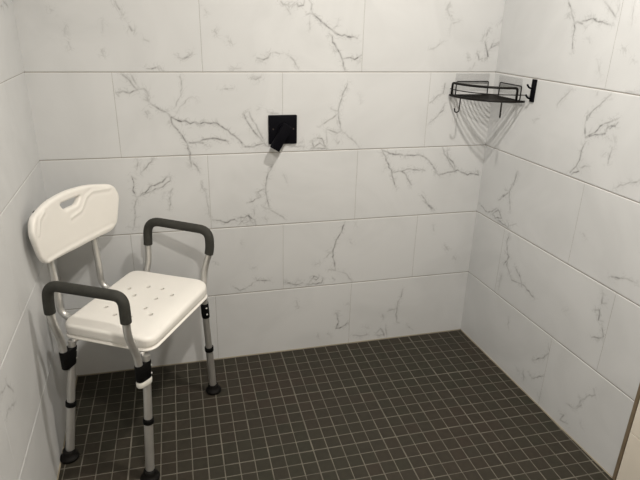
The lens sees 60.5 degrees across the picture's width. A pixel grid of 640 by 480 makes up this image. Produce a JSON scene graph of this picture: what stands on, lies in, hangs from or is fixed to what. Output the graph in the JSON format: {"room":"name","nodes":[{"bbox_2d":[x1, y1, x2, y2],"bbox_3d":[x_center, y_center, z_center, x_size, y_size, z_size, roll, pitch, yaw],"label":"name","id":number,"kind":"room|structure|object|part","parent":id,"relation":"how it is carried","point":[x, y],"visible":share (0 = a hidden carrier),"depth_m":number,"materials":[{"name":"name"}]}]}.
{"room":"bathroom shower","nodes":[
{"label":"bathroom shower","id":0,"kind":"room"},
{"bbox_2d":[0,0,76,479],"bbox_3d":[-0.596,0.103,0.511,0.169,2.250,3.102,-4,23,-14],"label":"wall","id":1,"kind":"structure","parent":0,"point":[33,381],"depth_m":1.62,"materials":[{"name":"tile"}]},
{"bbox_2d":[57,375,77,479],"bbox_3d":[-0.844,0.812,1.740,0.007,0.008,1.301,-5,23,-16],"label":"trim","id":2,"kind":"structure","parent":1,"relation":"attached to","point":[77,375],"depth_m":1.94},
{"bbox_2d":[12,0,504,374],"bbox_3d":[-0.145,-0.543,2.133,1.782,2.250,0.060,-4,23,-14],"label":"wall","id":3,"kind":"structure","parent":0,"point":[360,228],"depth_m":2.18,"materials":[{"name":"tile"}]},
{"bbox_2d":[78,329,459,375],"bbox_3d":[-0.163,0.510,2.527,1.774,0.006,0.006,-4,23,-14],"label":"trim","id":4,"kind":"structure","parent":3,"relation":"attached to","point":[456,329],"depth_m":2.51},
{"bbox_2d":[268,115,296,151],"bbox_3d":[-0.141,-0.413,2.127,0.112,0.133,0.053,-4,23,-14],"label":"shower valve","id":5,"kind":"object","parent":3,"relation":"attached to","point":[282,129],"visible":1,"depth_m":2.12,"materials":[{"name":"black metal"}]},
{"bbox_3d":[-0.149,-0.395,2.112,0.086,0.109,0.016,-4,23,-14],"label":"lever","id":6,"kind":"part","parent":5,"relation":"part of","materials":[{"name":"black metal"}]},
{"bbox_2d":[449,81,524,117],"bbox_3d":[0.653,-0.574,2.176,0.229,0.145,0.232,-4,23,-14],"label":"basket","id":7,"kind":"object","parent":3,"relation":"attached to","point":[484,97],"visible":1,"depth_m":2.15,"materials":[{"name":"black metal"}]},
{"bbox_3d":[0.628,-0.629,2.269,0.150,0.055,0.005,-4,23,-14],"label":"hanging frame","id":8,"kind":"part","parent":7,"relation":"part of","materials":[{"name":"black metal"}]},
{"bbox_3d":[0.630,-0.579,2.145,0.271,0.055,0.063,16,26,32],"label":"rail","id":9,"kind":"part","parent":7,"relation":"part of","materials":[{"name":"black metal"}]},
{"bbox_3d":[0.756,-0.594,2.188,0.005,0.056,0.147,-5,23,-16],"label":"hanging frame","id":10,"kind":"part","parent":7,"relation":"part of","materials":[{"name":"black metal"}]},
{"bbox_2d":[58,330,612,479],"bbox_3d":[0.317,1.109,1.183,2.010,0.080,3.110,-4,23,-14],"label":"floor","id":11,"kind":"structure","parent":0,"point":[432,406],"depth_m":2.09,"materials":[{"name":"tile"}]},
{"bbox_2d":[28,184,220,479],"bbox_3d":[-0.669,0.274,1.910,0.440,0.878,0.545,7,23,14],"label":"chair","id":12,"kind":"object","parent":11,"relation":"on","point":[141,310],"visible":1,"depth_m":1.81,"materials":[{"name":"white plastic"}]},
{"bbox_3d":[-0.836,0.105,1.781,0.135,0.370,0.024,7,23,14],"label":"post","id":13,"kind":"part","parent":12,"relation":"part of","materials":[{"name":"metal"}]},
{"bbox_3d":[-0.827,0.528,1.822,0.092,0.435,0.028,-13,26,-31],"label":"leg","id":14,"kind":"part","parent":12,"relation":"part of","materials":[{"name":"metal"}]},
{"bbox_3d":[-0.823,-0.065,1.838,0.063,0.204,0.428,7,23,14],"label":"backrest","id":15,"kind":"part","parent":12,"relation":"part of","materials":[{"name":"white plastic"}]},
{"bbox_3d":[-0.777,0.026,1.978,0.135,0.370,0.024,7,23,14],"label":"post","id":16,"kind":"part","parent":12,"relation":"part of","materials":[{"name":"metal"}]},
{"bbox_3d":[-0.619,0.230,1.900,0.329,0.060,0.413,7,23,14],"label":"seat","id":17,"kind":"part","parent":12,"relation":"part of","materials":[{"name":"white plastic"}]},
{"bbox_3d":[-0.549,0.563,1.753,0.028,0.434,0.077,7,23,14],"label":"leg","id":18,"kind":"part","parent":12,"relation":"part of","materials":[{"name":"metal"}]},
{"bbox_3d":[-0.433,0.410,2.138,0.028,0.434,0.069,4,22,5],"label":"leg","id":19,"kind":"part","parent":12,"relation":"part of","materials":[{"name":"metal"}]},
{"bbox_2d":[461,0,639,479],"bbox_3d":[1.209,-0.034,0.954,0.064,2.250,3.103,-5,23,-16],"label":"wall","id":20,"kind":"structure","parent":0,"point":[552,294],"depth_m":1.95,"materials":[{"name":"tile"}]},
{"bbox_2d":[525,79,536,101],"bbox_3d":[0.788,-0.560,2.060,0.036,0.083,0.024,-4,23,-14],"label":"wall hook","id":21,"kind":"object","parent":20,"relation":"attached to","point":[531,98],"visible":1,"depth_m":2.06,"materials":[{"name":"black metal"}]},
{"bbox_3d":[0.802,-0.561,2.063,0.008,0.083,0.024,-4,23,-14],"label":"plate","id":22,"kind":"part","parent":21,"relation":"part of","materials":[{"name":"black metal"}]},
{"bbox_2d":[460,329,611,477],"bbox_3d":[0.846,0.626,2.300,0.006,0.007,0.991,-5,23,-16],"label":"trim","id":23,"kind":"structure","parent":20,"relation":"attached to","point":[460,329],"depth_m":2.20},
{"bbox_2d":[612,384,639,479],"bbox_3d":[1.042,-0.234,1.440,0.054,2.250,0.012,-5,23,-16],"label":"trim","id":24,"kind":"structure","parent":20,"relation":"attached to","point":[637,398],"depth_m":1.78,"materials":[{"name":"brown metal"}]}
]}

